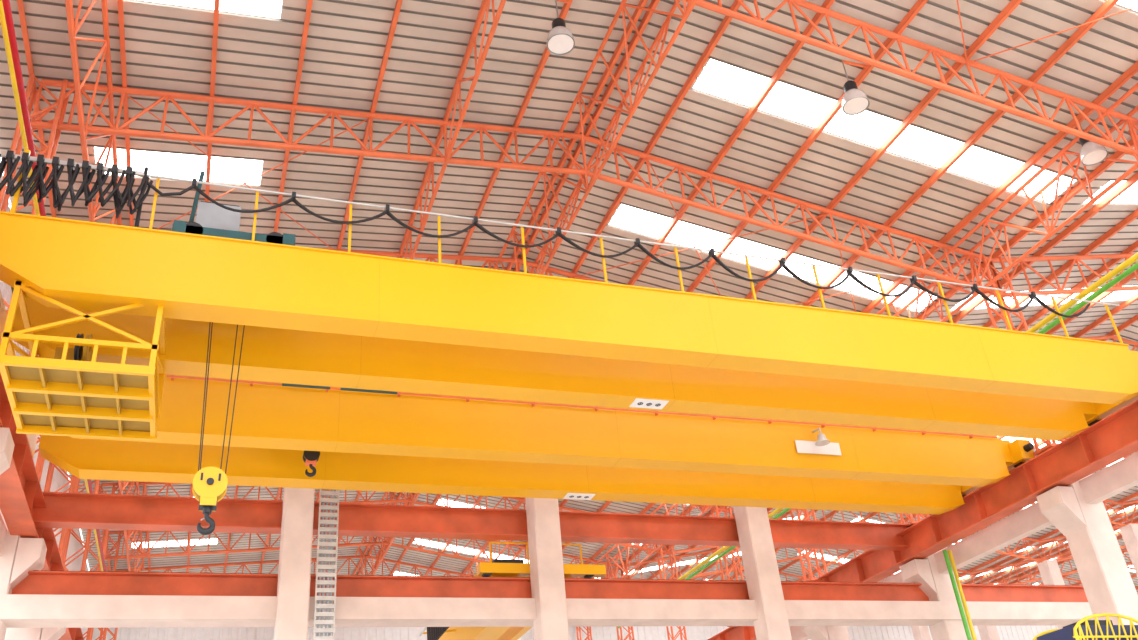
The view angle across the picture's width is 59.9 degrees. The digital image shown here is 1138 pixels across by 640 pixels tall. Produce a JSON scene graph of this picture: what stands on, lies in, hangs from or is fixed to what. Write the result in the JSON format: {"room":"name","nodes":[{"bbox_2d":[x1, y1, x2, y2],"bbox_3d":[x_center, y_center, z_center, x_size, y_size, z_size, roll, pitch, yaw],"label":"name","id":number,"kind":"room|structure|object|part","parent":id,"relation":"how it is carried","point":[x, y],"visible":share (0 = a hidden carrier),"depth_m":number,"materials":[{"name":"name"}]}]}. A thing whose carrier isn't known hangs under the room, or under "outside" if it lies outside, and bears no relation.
{"room":"factory floor","nodes":[
{"label":"factory floor","id":0,"kind":"room"},
{"bbox_2d":[0,514,6,556],"bbox_3d":[-12.662,6.101,22.562,0.300,0.550,38.500,6,-32,-19],"label":"tie beam","id":1,"kind":"structure","parent":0,"point":[3,530],"depth_m":19.86,"materials":[{"name":"white concrete"}]},
{"bbox_2d":[0,427,14,474],"bbox_3d":[-9.453,5.256,14.092,1.250,10.000,0.700,6,-32,-19],"label":"concrete column","id":2,"kind":"structure","parent":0,"point":[7,445],"depth_m":16.02,"materials":[{"name":"white concrete"}]},
{"bbox_2d":[0,510,46,639],"bbox_3d":[-11.239,8.024,18.497,1.250,10.000,0.700,6,-32,-19],"label":"concrete column","id":3,"kind":"structure","parent":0,"point":[20,556],"depth_m":20.10,"materials":[{"name":"white concrete"}]},
{"bbox_2d":[5,628,65,639],"bbox_3d":[-13.024,10.791,22.902,1.250,10.000,0.700,6,-32,-19],"label":"concrete column","id":4,"kind":"structure","parent":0,"point":[11,633],"depth_m":24.33,"materials":[{"name":"white concrete"}]},
{"bbox_2d":[0,175,87,639],"bbox_3d":[-15.320,3.907,27.545,0.040,6.500,54.000,6,-32,-19],"label":"wall","id":5,"kind":"structure","parent":0,"point":[58,480],"depth_m":34.85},
{"bbox_2d":[274,487,314,639],"bbox_3d":[-5.750,8.110,20.043,0.640,10.500,0.660,6,-32,-19],"label":"concrete column","id":6,"kind":"structure","parent":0,"point":[295,555],"depth_m":21.35,"materials":[{"name":"white concrete"}]},
{"bbox_2d":[525,497,568,639],"bbox_3d":[-0.267,8.677,21.909,0.640,10.500,0.660,6,-32,-19],"label":"concrete column","id":7,"kind":"structure","parent":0,"point":[543,520],"depth_m":23.25,"materials":[{"name":"white concrete"}]},
{"bbox_2d":[0,0,1137,592],"bbox_3d":[17.376,2.294,36.954,67.290,2.041,62.220,6,-32,-19],"label":"ceiling","id":8,"kind":"structure","parent":0,"point":[168,43],"depth_m":23.44,"materials":[{"name":"metal"}]},
{"bbox_2d":[92,625,1057,639],"bbox_3d":[8.012,24.717,57.666,67.300,17.738,0.040,6,-32,-19],"label":"wall","id":9,"kind":"structure","parent":0,"point":[1028,632],"depth_m":55.44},
{"bbox_2d":[17,0,1137,589],"bbox_3d":[17.020,2.293,36.673,64.699,2.145,62.000,6,-32,-19],"label":"roof beams","id":10,"kind":"structure","parent":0,"point":[919,4],"depth_m":24.77,"materials":[{"name":"orange metal"}]},
{"bbox_2d":[65,0,144,571],"bbox_3d":[-12.369,-0.029,26.526,0.700,1.487,49.546,6,-32,-19],"label":"girder","id":11,"kind":"object","parent":10,"relation":"attached to","point":[72,30],"visible":0.42,"depth_m":19.61,"materials":[{"name":"metal"}]},
{"bbox_2d":[116,555,473,576],"bbox_3d":[-10.279,13.455,49.810,23.457,3.256,0.136,6,-32,-19],"label":"roof truss","id":12,"kind":"object","parent":10,"relation":"attached to","point":[348,558],"depth_m":49.37,"materials":[{"name":"metal"}]},
{"bbox_2d":[105,530,621,578],"bbox_3d":[-8.494,10.688,45.405,23.457,3.256,0.136,6,-32,-19],"label":"roof truss","id":13,"kind":"object","parent":10,"relation":"attached to","point":[143,555],"depth_m":43.90,"materials":[{"name":"metal"}]},
{"bbox_2d":[99,482,668,554],"bbox_3d":[-6.708,7.921,41.000,23.457,3.256,0.136,6,-32,-19],"label":"roof truss","id":14,"kind":"object","parent":10,"relation":"attached to","point":[366,501],"depth_m":40.90,"materials":[{"name":"metal"}]},
{"bbox_2d":[312,0,505,539],"bbox_3d":[-5.505,0.062,29.250,0.100,1.237,49.544,6,-32,-19],"label":"girder","id":15,"kind":"object","parent":10,"relation":"attached to","point":[486,4],"visible":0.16,"depth_m":21.88,"materials":[{"name":"metal"}]},
{"bbox_2d":[310,247,608,282],"bbox_3d":[-1.351,-0.381,27.785,23.457,3.256,0.136,6,-32,-19],"label":"roof truss","id":16,"kind":"object","parent":10,"relation":"attached to","point":[433,257],"depth_m":28.05,"materials":[{"name":"orange metal"}]},
{"bbox_2d":[463,497,524,576],"bbox_3d":[-1.019,6.921,40.493,0.100,1.207,27.543,6,-32,-19],"label":"girder","id":17,"kind":"object","parent":10,"relation":"attached to","point":[521,502],"visible":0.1,"depth_m":47.72,"materials":[{"name":"orange metal"}]},
{"bbox_2d":[30,79,1004,296],"bbox_3d":[0.434,-3.149,23.380,23.457,3.256,0.136,6,-32,-19],"label":"roof truss","id":18,"kind":"object","parent":10,"relation":"attached to","point":[35,123],"depth_m":23.01,"materials":[{"name":"metal"}]},
{"bbox_2d":[354,0,697,574],"bbox_3d":[-2.302,0.391,30.344,1.200,1.787,49.548,6,-32,-19],"label":"roof truss","id":19,"kind":"object","parent":10,"relation":"attached to","point":[639,96],"visible":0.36,"depth_m":23.08,"materials":[{"name":"metal"}]},
{"bbox_2d":[546,0,574,54],"bbox_3d":[-0.211,-6.038,19.940,0.585,1.331,0.570,6,-32,-19],"label":"lamp","id":20,"kind":"object","parent":10,"relation":"hanging from","point":[560,40],"visible":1,"depth_m":19.62,"materials":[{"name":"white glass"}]},
{"bbox_2d":[125,0,1137,311],"bbox_3d":[0.076,-2.032,25.967,21.622,1.689,27.522,6,-32,-19],"label":"rods","id":21,"kind":"object","parent":10,"relation":"attached to","point":[850,291],"depth_m":24.19,"materials":[{"name":"metal"}]},
{"bbox_2d":[689,504,724,511],"bbox_3d":[-4.922,5.153,36.595,23.457,3.256,0.136,6,-32,-19],"label":"roof truss","id":22,"kind":"object","parent":10,"relation":"attached to","point":[719,509],"depth_m":39.39,"materials":[{"name":"metal"}]},
{"bbox_2d":[842,60,869,114],"bbox_3d":[6.227,-5.105,21.401,0.935,1.334,0.570,6,-32,-19],"label":"lamp","id":23,"kind":"object","parent":10,"relation":"hanging from","point":[855,101],"visible":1,"depth_m":21.05,"materials":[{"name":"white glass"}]},
{"bbox_2d":[593,83,1137,578],"bbox_3d":[7.967,2.888,32.937,0.700,1.487,49.546,6,-32,-19],"label":"roof truss","id":24,"kind":"object","parent":10,"relation":"attached to","point":[1051,231],"visible":0.41,"depth_m":24.99,"materials":[{"name":"metal"}]},
{"bbox_2d":[669,509,1137,562],"bbox_3d":[24.485,11.220,51.571,42.857,3.086,0.136,6,-32,-19],"label":"roof truss","id":25,"kind":"object","parent":10,"relation":"attached to","point":[1054,539],"depth_m":50.39,"materials":[{"name":"metal"}]},
{"bbox_2d":[682,0,1137,155],"bbox_3d":[2.220,-5.916,18.975,23.457,3.256,0.136,6,-32,-19],"label":"roof truss","id":26,"kind":"object","parent":10,"relation":"attached to","point":[833,47],"depth_m":20.82,"materials":[{"name":"orange metal"}]},
{"bbox_2d":[725,499,1137,526],"bbox_3d":[26.270,8.453,47.166,42.857,3.086,0.136,6,-32,-19],"label":"roof truss","id":27,"kind":"object","parent":10,"relation":"attached to","point":[1107,500],"depth_m":46.63,"materials":[{"name":"metal"}]},
{"bbox_2d":[992,253,1137,296],"bbox_3d":[31.627,0.151,33.951,42.857,3.086,0.136,6,-32,-19],"label":"roof truss","id":28,"kind":"object","parent":10,"relation":"attached to","point":[1059,290],"depth_m":27.67,"materials":[{"name":"orange metal"}]},
{"bbox_2d":[1079,124,1107,165],"bbox_3d":[11.782,-4.071,22.441,0.570,0.984,0.570,6,-32,-19],"label":"lamp","id":29,"kind":"object","parent":10,"relation":"hanging from","point":[1091,153],"visible":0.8,"depth_m":22.18,"materials":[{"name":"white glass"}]},
{"bbox_2d":[1082,335,1137,350],"bbox_3d":[29.841,2.918,38.356,42.857,3.086,0.136,6,-32,-19],"label":"roof truss","id":30,"kind":"object","parent":10,"relation":"attached to","point":[1112,337],"depth_m":35.60,"materials":[{"name":"metal"}]},
{"bbox_2d":[733,506,791,639],"bbox_3d":[5.226,9.246,23.779,0.640,10.500,0.660,6,-32,-19],"label":"concrete column","id":31,"kind":"structure","parent":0,"point":[763,581],"depth_m":25.15,"materials":[{"name":"white concrete"}]},
{"bbox_2d":[802,626,849,639],"bbox_3d":[8.598,13.027,30.262,1.250,10.000,0.700,6,-32,-19],"label":"concrete column","id":32,"kind":"structure","parent":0,"point":[813,632],"depth_m":31.71,"materials":[{"name":"white concrete"}]},
{"bbox_2d":[621,547,1134,584],"bbox_3d":[22.699,13.987,55.976,42.857,3.086,0.136,6,-32,-19],"label":"roof truss","id":33,"kind":"object","parent":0,"point":[1066,554],"depth_m":53.38,"materials":[{"name":"metal"}]},
{"bbox_2d":[683,569,1137,593],"bbox_3d":[20.914,16.754,60.381,42.857,3.086,0.136,6,-32,-19],"label":"roof truss","id":34,"kind":"object","parent":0,"point":[801,577],"depth_m":62.72,"materials":[{"name":"metal"}]},
{"bbox_2d":[899,513,928,526],"bbox_3d":[9.803,3.554,29.834,0.800,5.615,0.600,6,-32,-19],"label":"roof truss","id":35,"kind":"structure","parent":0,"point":[910,517],"depth_m":28.46,"materials":[{"name":"orange metal"}]},
{"bbox_2d":[617,262,1137,627],"bbox_3d":[9.001,4.227,30.335,0.120,0.120,41.000,6,-32,-19],"label":"pipe","id":36,"kind":"object","parent":35,"relation":"attached to","point":[1134,267],"visible":0.4,"depth_m":23.25,"materials":[{"name":"metal"}]},
{"bbox_2d":[677,252,1137,579],"bbox_3d":[8.985,4.064,30.431,0.140,0.140,41.000,6,-32,-19],"label":"gas pipe","id":37,"kind":"object","parent":35,"relation":"attached to","point":[1134,258],"visible":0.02,"depth_m":23.35,"materials":[{"name":"yellow metal"}]},
{"bbox_2d":[900,547,972,639],"bbox_3d":[10.384,10.260,25.857,1.250,10.000,0.700,6,-32,-19],"label":"concrete column","id":38,"kind":"structure","parent":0,"point":[938,587],"depth_m":27.21,"materials":[{"name":"white concrete"}]},
{"bbox_2d":[790,452,1137,639],"bbox_3d":[9.384,8.381,30.066,0.300,0.550,38.500,6,-32,-19],"label":"tie beam","id":39,"kind":"structure","parent":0,"point":[1122,475],"depth_m":24.87,"materials":[{"name":"white concrete"}]},
{"bbox_2d":[1036,474,1137,624],"bbox_3d":[12.169,7.493,21.452,1.250,10.000,0.700,6,-32,-19],"label":"concrete column","id":40,"kind":"structure","parent":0,"point":[1103,572],"depth_m":22.57,"materials":[{"name":"white concrete"}]},
{"bbox_3d":[18.728,14.787,24.834,72.100,0.200,70.500,6,-32,-19],"label":"floor","id":41,"kind":"structure","parent":0,"visible":0},
{"bbox_2d":[313,489,339,639],"bbox_3d":[-5.034,8.150,19.952,0.430,10.220,0.130,6,-32,-19],"label":"ladder","id":42,"kind":"object","parent":41,"relation":"on","point":[331,522],"visible":0.82,"depth_m":21.56,"materials":[{"name":"grey metal"}]},
{"bbox_2d":[911,626,930,639],"bbox_3d":[21.641,24.250,55.967,0.700,14.549,0.700,6,-32,-19],"label":"concrete column","id":43,"kind":"structure","parent":41,"relation":"on","point":[919,632],"depth_m":58.93,"materials":[{"name":"white concrete"}]},
{"bbox_2d":[942,550,971,639],"bbox_3d":[10.517,10.043,24.424,0.110,8.900,0.110,6,-32,-19],"label":"pipe","id":44,"kind":"object","parent":41,"relation":"on","point":[945,553],"visible":1,"depth_m":26.02,"materials":[{"name":"green metal"}]},
{"bbox_2d":[948,550,976,639],"bbox_3d":[10.668,10.059,24.475,0.100,8.900,0.100,6,-32,-19],"label":"gas pipe","id":45,"kind":"object","parent":41,"relation":"on","point":[971,628],"visible":1,"depth_m":26.07,"materials":[{"name":"yellow metal"}]},
{"bbox_2d":[977,626,999,639],"bbox_3d":[23.426,21.483,51.562,0.700,14.549,0.700,6,-32,-19],"label":"concrete column","id":46,"kind":"structure","parent":41,"relation":"on","point":[986,632],"depth_m":53.85,"materials":[{"name":"white concrete"}]},
{"bbox_2d":[1037,560,1066,628],"bbox_3d":[25.212,18.716,47.157,0.700,14.549,0.700,6,-32,-19],"label":"concrete column","id":47,"kind":"structure","parent":41,"relation":"on","point":[1049,570],"depth_m":50.30,"materials":[{"name":"white concrete"}]},
{"bbox_2d":[1033,613,1137,639],"bbox_3d":[9.825,7.884,17.072,1.900,5.288,1.200,6,-32,-19],"label":"machine","id":48,"kind":"object","parent":41,"relation":"on","point":[1084,629],"visible":1,"depth_m":17.87,"materials":[{"name":"blue paint"}]},
{"bbox_2d":[1119,524,1137,576],"bbox_3d":[26.997,15.949,42.752,0.700,14.549,0.700,6,-32,-19],"label":"concrete column","id":49,"kind":"structure","parent":41,"relation":"on","point":[1129,533],"depth_m":45.88,"materials":[{"name":"white concrete"}]},
{"bbox_3d":[1.456,24.096,47.882,1.250,10.000,0.700,6,-32,-19],"label":"concrete column","id":50,"kind":"structure","parent":41,"relation":"on","visible":0},
{"bbox_2d":[0,594,1093,627],"bbox_3d":[0.714,7.064,23.820,34.000,0.480,0.700,6,-32,-19],"label":"concrete cross beam","id":51,"kind":"object","parent":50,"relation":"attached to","point":[16,610],"visible":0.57,"depth_m":22.64,"materials":[{"name":"white concrete"}]},
{"bbox_2d":[0,74,68,354],"bbox_3d":[-10.218,-1.911,18.285,0.800,6.657,0.600,6,-32,-19],"label":"lattice column","id":52,"kind":"structure","parent":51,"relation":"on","point":[51,149],"depth_m":19.30,"materials":[{"name":"metal"}]},
{"bbox_2d":[29,350,44,481],"bbox_3d":[-12.004,0.856,22.689,0.800,6.657,0.600,6,-32,-19],"label":"lattice column","id":53,"kind":"structure","parent":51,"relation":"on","point":[40,461],"depth_m":21.48,"materials":[{"name":"metal"}]},
{"bbox_2d":[0,0,102,570],"bbox_3d":[-11.595,1.710,22.944,0.070,0.070,42.000,6,-32,-19],"label":"gas pipe","id":54,"kind":"object","parent":53,"relation":"attached to","point":[2,15],"visible":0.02,"depth_m":14.89,"materials":[{"name":"metal"}]},
{"bbox_2d":[2,0,105,570],"bbox_3d":[-11.612,1.538,23.045,0.140,0.140,42.000,6,-32,-19],"label":"pipe","id":55,"kind":"object","parent":53,"relation":"attached to","point":[6,3],"visible":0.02,"depth_m":15.10,"materials":[{"name":"metal"}]},
{"bbox_2d":[0,344,83,639],"bbox_3d":[-11.286,4.127,20.614,0.500,0.840,43.500,6,-32,-19],"label":"beam","id":56,"kind":"structure","parent":51,"relation":"on","point":[20,487],"depth_m":19.28,"materials":[{"name":"red metal"}]},
{"bbox_2d":[26,374,1034,514],"bbox_3d":[0.226,2.598,21.902,22.620,2.468,3.310,6,-32,-19],"label":"crane","id":57,"kind":"object","parent":56,"relation":"on","point":[287,435],"visible":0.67,"depth_m":20.83,"materials":[{"name":"yellow paint"}]},
{"bbox_3d":[0.228,3.987,22.285,0.660,0.020,0.340,6,-32,-19],"label":"warning plate","id":58,"kind":"part","parent":57,"relation":"part of","materials":[{"name":"metal"}]},
{"bbox_2d":[0,150,1137,534],"bbox_3d":[1.601,1.036,17.666,23.050,6.186,3.160,6,-32,-19],"label":"crane","id":59,"kind":"object","parent":56,"relation":"on","point":[106,310],"visible":0.99,"depth_m":16.26,"materials":[{"name":"yellow paint"}]},
{"bbox_3d":[1.398,-1.410,17.759,22.250,0.070,0.040,6,-32,-19],"label":"festoon rail","id":60,"kind":"part","parent":59,"relation":"part of","materials":[{"name":"metal"}]},
{"bbox_3d":[1.491,1.563,18.376,0.660,0.020,0.340,6,-32,-19],"label":"warning plate","id":61,"kind":"part","parent":59,"relation":"part of","materials":[{"name":"metal"}]},
{"bbox_2d":[44,462,76,559],"bbox_3d":[-13.790,3.623,27.095,0.800,6.657,0.600,6,-32,-19],"label":"lattice column","id":62,"kind":"structure","parent":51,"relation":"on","point":[73,478],"depth_m":26.43,"materials":[{"name":"orange metal"}]},
{"bbox_2d":[62,477,99,570],"bbox_3d":[-15.575,6.391,31.500,0.800,6.657,0.600,6,-32,-19],"label":"lattice column","id":63,"kind":"structure","parent":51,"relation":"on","point":[86,547],"depth_m":31.07,"materials":[{"name":"orange metal"}]},
{"bbox_2d":[83,484,115,639],"bbox_3d":[-17.361,9.158,35.904,0.800,6.657,0.600,6,-32,-19],"label":"lattice column","id":64,"kind":"structure","parent":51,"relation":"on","point":[90,630],"depth_m":36.34,"materials":[{"name":"orange metal"}]},
{"bbox_2d":[86,531,120,639],"bbox_3d":[-19.146,11.925,40.309,0.800,6.657,0.600,6,-32,-19],"label":"lattice column","id":65,"kind":"structure","parent":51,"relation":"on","point":[104,632],"depth_m":41.37,"materials":[{"name":"orange metal"}]},
{"bbox_2d":[32,492,911,550],"bbox_3d":[-0.839,5.097,24.614,22.600,0.720,0.400,6,-32,-19],"label":"beam","id":66,"kind":"structure","parent":51,"relation":"attached to","point":[63,509],"depth_m":23.80,"materials":[{"name":"red metal"}]},
{"bbox_2d":[11,570,1087,601],"bbox_3d":[0.618,6.646,24.231,34.000,0.590,0.400,6,-32,-19],"label":"beam","id":67,"kind":"structure","parent":51,"relation":"attached to","point":[38,582],"depth_m":23.31,"materials":[{"name":"red metal"}]},
{"bbox_2d":[419,541,605,639],"bbox_3d":[-5.318,13.060,34.839,3.730,1.909,27.600,6,-32,-19],"label":"crane","id":68,"kind":"object","parent":67,"relation":"on","point":[497,567],"visible":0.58,"depth_m":24.41,"materials":[{"name":"yellow paint"}]},
{"bbox_2d":[610,565,633,639],"bbox_3d":[2.661,14.624,47.454,0.800,5.615,0.600,6,-32,-19],"label":"lattice column","id":69,"kind":"structure","parent":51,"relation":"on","point":[614,569],"depth_m":47.36,"materials":[{"name":"orange metal"}]},
{"bbox_2d":[655,544,686,639],"bbox_3d":[4.447,11.856,43.049,0.800,5.615,0.600,6,-32,-19],"label":"lattice column","id":70,"kind":"structure","parent":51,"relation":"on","point":[662,555],"depth_m":43.44,"materials":[{"name":"orange metal"}]},
{"bbox_2d":[711,505,743,626],"bbox_3d":[6.232,9.089,38.644,0.800,5.615,0.600,6,-32,-19],"label":"lattice column","id":71,"kind":"structure","parent":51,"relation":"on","point":[732,552],"depth_m":38.45,"materials":[{"name":"orange metal"}]},
{"bbox_2d":[790,509,827,581],"bbox_3d":[8.018,6.322,34.239,0.800,5.615,0.600,6,-32,-19],"label":"lattice column","id":72,"kind":"structure","parent":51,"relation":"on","point":[807,517],"depth_m":33.21,"materials":[{"name":"orange metal"}]},
{"bbox_2d":[708,400,1137,639],"bbox_3d":[9.649,6.293,27.739,0.500,0.840,43.500,6,-32,-19],"label":"beam","id":73,"kind":"structure","parent":51,"relation":"attached to","point":[1114,437],"depth_m":24.65,"materials":[{"name":"red metal"}]},
{"bbox_2d":[972,254,1067,455],"bbox_3d":[11.589,0.787,25.429,0.800,5.615,0.600,6,-32,-19],"label":"lattice column","id":74,"kind":"structure","parent":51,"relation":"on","point":[1048,443],"depth_m":26.06,"materials":[{"name":"metal"}]},
{"bbox_2d":[576,626,591,639],"bbox_3d":[0.875,17.391,51.859,0.800,5.615,0.600,6,-32,-19],"label":"lattice column","id":75,"kind":"structure","parent":50,"relation":"on","point":[588,629],"depth_m":52.29,"materials":[{"name":"orange metal"}]},
{"bbox_3d":[-20.167,21.860,40.522,1.250,10.000,0.700,6,-32,-19],"label":"concrete column","id":76,"kind":"structure","parent":41,"relation":"on","visible":0},
{"bbox_2d":[99,571,124,639],"bbox_3d":[-20.932,14.693,44.715,0.800,6.657,0.600,6,-32,-19],"label":"lattice column","id":77,"kind":"structure","parent":76,"relation":"on","point":[114,635],"depth_m":44.85,"materials":[{"name":"orange metal"}]}
]}

